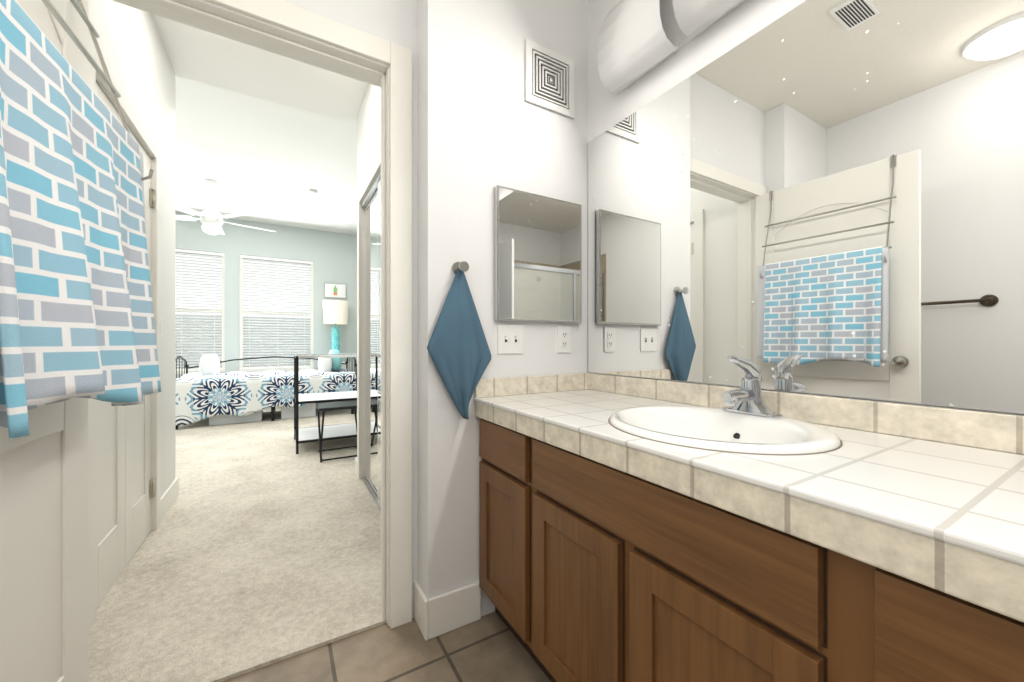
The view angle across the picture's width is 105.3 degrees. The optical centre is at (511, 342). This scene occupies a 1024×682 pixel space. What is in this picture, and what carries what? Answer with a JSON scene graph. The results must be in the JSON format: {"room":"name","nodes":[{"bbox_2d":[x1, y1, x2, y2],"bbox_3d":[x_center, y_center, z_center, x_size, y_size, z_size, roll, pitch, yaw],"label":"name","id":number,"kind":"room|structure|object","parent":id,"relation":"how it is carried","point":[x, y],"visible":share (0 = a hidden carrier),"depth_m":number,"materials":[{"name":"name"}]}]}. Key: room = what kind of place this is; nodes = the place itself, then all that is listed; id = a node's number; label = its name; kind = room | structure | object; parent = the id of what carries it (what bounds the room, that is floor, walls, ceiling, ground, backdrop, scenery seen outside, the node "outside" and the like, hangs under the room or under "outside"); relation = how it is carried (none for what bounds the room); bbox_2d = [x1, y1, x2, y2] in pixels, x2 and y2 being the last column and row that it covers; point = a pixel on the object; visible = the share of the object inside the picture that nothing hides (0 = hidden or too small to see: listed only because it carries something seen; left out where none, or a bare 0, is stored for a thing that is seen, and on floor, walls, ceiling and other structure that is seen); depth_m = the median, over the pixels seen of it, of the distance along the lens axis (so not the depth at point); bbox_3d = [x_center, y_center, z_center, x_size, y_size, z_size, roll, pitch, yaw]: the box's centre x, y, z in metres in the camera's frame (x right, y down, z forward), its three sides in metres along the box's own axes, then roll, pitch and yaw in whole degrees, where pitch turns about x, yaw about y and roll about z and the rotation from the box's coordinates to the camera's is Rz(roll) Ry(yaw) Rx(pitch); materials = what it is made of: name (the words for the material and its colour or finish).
{"room":"bathroom","nodes":[
{"label":"bathroom","id":0,"kind":"room"},
{"bbox_2d":[89,0,174,495],"bbox_3d":[-1.857,-0.375,1.818,0.120,2.850,1.820,0,0,-31],"label":"wall","id":1,"kind":"structure","parent":0,"point":[134,54],"depth_m":2.31,"materials":[{"name":"white paint"}]},
{"bbox_2d":[96,83,124,608],"bbox_3d":[-1.695,0.011,1.618,0.035,2.053,0.407,0,0,-31],"label":"door","id":2,"kind":"structure","parent":1,"relation":"in","point":[110,493],"depth_m":1.64,"materials":[{"name":"white wood"}]},
{"bbox_2d":[125,128,150,566],"bbox_3d":[-1.903,0.011,1.970,0.035,2.053,0.407,0,0,-31],"label":"closet door","id":3,"kind":"structure","parent":1,"relation":"in","point":[137,472],"depth_m":1.99,"materials":[{"name":"white wood"}]},
{"bbox_2d":[150,187,154,498],"bbox_3d":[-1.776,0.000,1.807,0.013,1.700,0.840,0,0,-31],"label":"closet door left hinge","id":4,"kind":"object","parent":1,"relation":"attached to","point":[152,204],"visible":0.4,"depth_m":2.16,"materials":[{"name":"silver metal"}]},
{"bbox_2d":[161,477,177,520],"bbox_3d":[-2.152,0.980,2.448,0.014,0.140,0.464,0,0,-31],"label":"baseboard","id":5,"kind":"structure","parent":1,"relation":"attached to","point":[170,495],"depth_m":2.43,"materials":[{"name":"white wood"}]},
{"bbox_2d":[89,406,386,681],"bbox_3d":[-2.579,1.069,3.772,6.040,0.062,6.120,0,0,-31],"label":"floor","id":6,"kind":"structure","parent":0,"point":[260,547],"depth_m":1.83,"materials":[{"name":"beige carpet"}]},
{"bbox_2d":[175,349,356,428],"bbox_3d":[-3.410,0.569,5.579,2.130,0.938,1.012,0,0,-31],"label":"bed","id":7,"kind":"object","parent":6,"relation":"on","point":[212,394],"visible":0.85,"depth_m":5.12,"materials":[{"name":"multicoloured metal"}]},
{"bbox_2d":[294,353,356,462],"bbox_3d":[-1.604,0.581,4.019,1.092,0.922,1.071,0,0,-31],"label":"console table","id":8,"kind":"object","parent":6,"relation":"on","point":[331,401],"visible":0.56,"depth_m":3.82,"materials":[{"name":"black metal"}]},
{"bbox_2d":[341,362,350,370],"bbox_3d":[-3.006,0.684,6.654,0.440,0.708,0.365,0,0,-31],"label":"nightstand","id":9,"kind":"object","parent":6,"relation":"on","point":[343,365],"depth_m":6.58,"materials":[{"name":"white wood"}]},
{"bbox_2d":[322,300,348,350],"bbox_3d":[-3.007,-0.191,6.656,0.410,1.040,0.410,0,0,-31],"label":"table lamp","id":10,"kind":"object","parent":9,"relation":"on","point":[335,312],"visible":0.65,"depth_m":6.53,"materials":[{"name":"white fabric"}]},
{"bbox_2d":[151,13,367,122],"bbox_3d":[-1.313,-1.925,2.128,1.373,0.250,1.800,0,0,-31],"label":"ceiling","id":11,"kind":"structure","parent":0,"point":[194,53],"depth_m":2.61,"materials":[{"name":"white paint"}]},
{"bbox_2d":[175,74,356,377],"bbox_3d":[-3.007,-0.450,4.495,6.040,3.000,4.440,0,0,-31],"label":"wall","id":12,"kind":"structure","parent":0,"point":[332,256],"depth_m":6.47,"materials":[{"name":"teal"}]},
{"bbox_2d":[175,249,224,373],"bbox_3d":[-4.936,-0.470,5.841,1.054,1.860,0.120,0,0,-31],"label":"window","id":13,"kind":"structure","parent":12,"relation":"in","point":[223,318],"depth_m":6.00,"materials":[{"name":"white plastic"}]},
{"bbox_2d":[175,249,223,370],"bbox_3d":[-4.933,-0.488,5.837,1.026,1.813,0.060,0,0,-31],"label":"window blind","id":14,"kind":"object","parent":13,"relation":"attached to","point":[191,252],"visible":0.48,"depth_m":5.93,"materials":[{"name":"white plastic"}]},
{"bbox_2d":[239,255,313,371],"bbox_3d":[-3.877,-0.470,6.467,1.054,1.860,0.120,0,0,-31],"label":"window","id":15,"kind":"structure","parent":12,"relation":"in","point":[241,312],"depth_m":6.44,"materials":[{"name":"white plastic"}]},
{"bbox_2d":[240,255,312,368],"bbox_3d":[-3.874,-0.488,6.463,1.026,1.813,0.060,0,0,-31],"label":"window blind","id":16,"kind":"object","parent":15,"relation":"attached to","point":[272,260],"visible":0.79,"depth_m":6.44,"materials":[{"name":"white plastic"}]},
{"bbox_2d":[324,282,345,298],"bbox_3d":[-3.106,-0.920,6.862,0.360,0.260,0.024,0,0,-31],"label":"picture frame","id":17,"kind":"object","parent":12,"relation":"attached to","point":[334,290],"visible":1,"depth_m":6.85,"materials":[{"name":"silver metal"}]},
{"bbox_2d":[175,76,356,234],"bbox_3d":[-3.007,-2.000,4.495,6.040,0.100,4.440,0,0,-31],"label":"ceiling","id":18,"kind":"structure","parent":0,"point":[266,161],"depth_m":4.17,"materials":[{"name":"white paint"}]},
{"bbox_2d":[175,179,275,234],"bbox_3d":[-3.647,-1.630,4.753,1.329,0.640,1.264,0,0,-31],"label":"ceiling fan","id":19,"kind":"object","parent":18,"relation":"hanging from","point":[211,221],"visible":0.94,"depth_m":4.64,"materials":[{"name":"white plastic"}]},
{"bbox_2d":[308,189,316,194],"bbox_3d":[-2.549,-1.931,4.998,0.100,0.037,0.100,0,0,-31],"label":"smoke detector","id":20,"kind":"object","parent":18,"relation":"attached to","point":[312,191],"visible":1,"depth_m":4.97,"materials":[{"name":"white plastic"}]},
{"bbox_2d":[357,84,380,458],"bbox_3d":[-0.748,-0.375,2.404,0.120,2.850,1.700,0,0,-31],"label":"wall","id":21,"kind":"structure","parent":0,"point":[369,114],"depth_m":2.73,"materials":[{"name":"white paint"}]},
{"bbox_2d":[365,178,380,506],"bbox_3d":[-0.832,-0.003,2.488,0.042,2.045,1.164,0,0,-31],"label":"mirrored closet doors","id":22,"kind":"structure","parent":21,"relation":"in","point":[373,342],"depth_m":2.71,"materials":[{"name":"silver metal"}]},
{"bbox_2d":[222,611,550,681],"bbox_3d":[0.153,1.075,-0.269,2.650,0.050,3.620,0,0,-31],"label":"floor","id":23,"kind":"structure","parent":0,"point":[489,647],"depth_m":1.29,"materials":[{"name":"tile"}]},
{"bbox_2d":[475,411,1023,681],"bbox_3d":[0.766,0.663,0.510,0.557,0.775,2.598,0,0,-31],"label":"bathroom vanity","id":24,"kind":"object","parent":23,"relation":"on","point":[631,529],"depth_m":0.71,"materials":[{"name":"brown wood"}]},
{"bbox_2d":[478,391,1023,602],"bbox_3d":[0.768,0.241,0.511,0.553,0.068,2.598,0,0,-31],"label":"countertop","id":25,"kind":"structure","parent":24,"relation":"on","point":[954,509],"depth_m":0.56,"materials":[{"name":"white tile"}]},
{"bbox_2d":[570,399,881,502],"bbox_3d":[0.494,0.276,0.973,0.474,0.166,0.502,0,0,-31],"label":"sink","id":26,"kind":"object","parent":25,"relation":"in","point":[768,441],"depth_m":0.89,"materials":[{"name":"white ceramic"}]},
{"bbox_2d":[718,355,785,414],"bbox_3d":[0.619,0.113,1.047,0.150,0.161,0.152,0,0,-31],"label":"faucet","id":27,"kind":"object","parent":25,"relation":"on","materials":[{"name":"silver metal"}]},
{"bbox_2d":[283,0,586,617],"bbox_3d":[-0.747,-0.375,1.272,2.370,2.850,0.250,0,0,-31],"label":"wall","id":28,"kind":"structure","parent":0,"point":[481,128],"depth_m":1.48,"materials":[{"name":"white paint"}]},
{"bbox_2d":[0,0,87,681],"bbox_3d":[-0.960,0.011,0.679,0.179,2.053,0.800,0,0,-28],"label":"door","id":29,"kind":"structure","parent":28,"relation":"in","point":[44,551],"depth_m":0.89,"materials":[{"name":"white wood"}]},
{"bbox_2d":[41,0,153,180],"bbox_3d":[-0.893,-0.722,0.713,0.205,0.602,0.640,0,0,-28],"label":"rack","id":30,"kind":"object","parent":29,"relation":"hanging from","point":[94,34],"visible":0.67,"depth_m":0.94,"materials":[{"name":"grey metal"}]},
{"bbox_2d":[0,0,160,441],"bbox_3d":[-0.810,-0.186,0.752,0.105,0.652,0.564,0,0,-28],"label":"towel","id":31,"kind":"object","parent":30,"relation":"hanging from","point":[76,313],"visible":1,"depth_m":0.65,"materials":[{"name":"blue fabric"}]},
{"bbox_2d":[50,151,144,403],"bbox_3d":[-0.836,-0.202,0.754,0.031,0.606,0.636,0,0,-28],"label":"towel","id":32,"kind":"object","parent":30,"relation":"hanging from","point":[142,166],"visible":0.02,"depth_m":1.03,"materials":[{"name":"white fabric"}]},
{"bbox_2d":[88,0,411,681],"bbox_3d":[-0.843,-0.027,1.288,0.990,2.155,0.160,0,0,-31],"label":"trim","id":33,"kind":"structure","parent":28,"relation":"attached to","point":[289,30],"depth_m":1.36,"materials":[{"name":"white painted wood"}]},
{"bbox_2d":[414,581,425,597],"bbox_3d":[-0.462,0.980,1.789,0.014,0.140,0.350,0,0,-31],"label":"baseboard","id":34,"kind":"structure","parent":28,"relation":"attached to","point":[417,587],"depth_m":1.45,"materials":[{"name":"white wood"}]},
{"bbox_2d":[427,261,490,418],"bbox_3d":[-0.185,-0.013,1.421,0.254,0.577,0.064,0,0,-31],"label":"towel","id":35,"kind":"object","parent":28,"relation":"attached to","point":[458,350],"visible":1,"depth_m":1.40,"materials":[{"name":"blue fabric"}]},
{"bbox_2d":[498,324,522,353],"bbox_3d":[-0.003,-0.016,1.557,0.116,0.115,0.016,0,0,-31],"label":"light switch","id":36,"kind":"object","parent":28,"relation":"attached to","point":[510,338],"visible":1,"depth_m":1.56,"materials":[{"name":"white plastic"}]},
{"bbox_2d":[494,185,581,322],"bbox_3d":[0.119,-0.349,1.625,0.426,0.523,0.024,0,0,-31],"label":"medicine cabinet mirror","id":37,"kind":"object","parent":28,"relation":"attached to","point":[537,258],"visible":0.98,"depth_m":1.60,"materials":[{"name":"silver metal"}]},
{"bbox_2d":[525,39,573,118],"bbox_3d":[0.164,-1.115,1.658,0.250,0.250,0.012,0,0,-31],"label":"air vent","id":38,"kind":"object","parent":28,"relation":"in","point":[549,79],"visible":1,"depth_m":1.65,"materials":[{"name":"grey metal"}]},
{"bbox_2d":[557,326,569,352],"bbox_3d":[0.226,-0.016,1.697,0.070,0.115,0.008,0,0,-31],"label":"outlet","id":39,"kind":"object","parent":28,"relation":"attached to","point":[563,339],"visible":1,"depth_m":1.69,"materials":[{"name":"white plastic"}]},
{"bbox_2d":[587,0,1023,415],"bbox_3d":[1.217,-0.375,0.418,0.120,2.850,3.720,0,0,-31],"label":"wall","id":40,"kind":"structure","parent":0,"point":[605,109],"depth_m":1.39,"materials":[{"name":"white paint"}]},
{"bbox_2d":[597,0,745,94],"bbox_3d":[0.819,-1.184,0.845,0.131,0.356,1.722,0,0,-31],"label":"sconce","id":41,"kind":"object","parent":40,"relation":"attached to","point":[638,39],"visible":1,"depth_m":1.38,"materials":[{"name":"white plastic"}]},
{"bbox_2d":[587,0,1023,413],"bbox_3d":[1.093,-0.387,0.501,0.008,1.037,2.949,0,0,-31],"label":"wall mirror","id":42,"kind":"object","parent":40,"relation":"attached to","point":[823,197],"visible":1,"depth_m":0.98,"materials":[{"name":"white mirror glass"}]},
{"label":"outside","id":43,"kind":"structure","parent":0,"visible":0},
{"bbox_2d":[175,315,309,368],"bbox_3d":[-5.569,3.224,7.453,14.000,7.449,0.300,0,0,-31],"label":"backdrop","id":44,"kind":"structure","parent":43,"point":[245,341],"depth_m":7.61,"materials":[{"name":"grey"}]}
]}

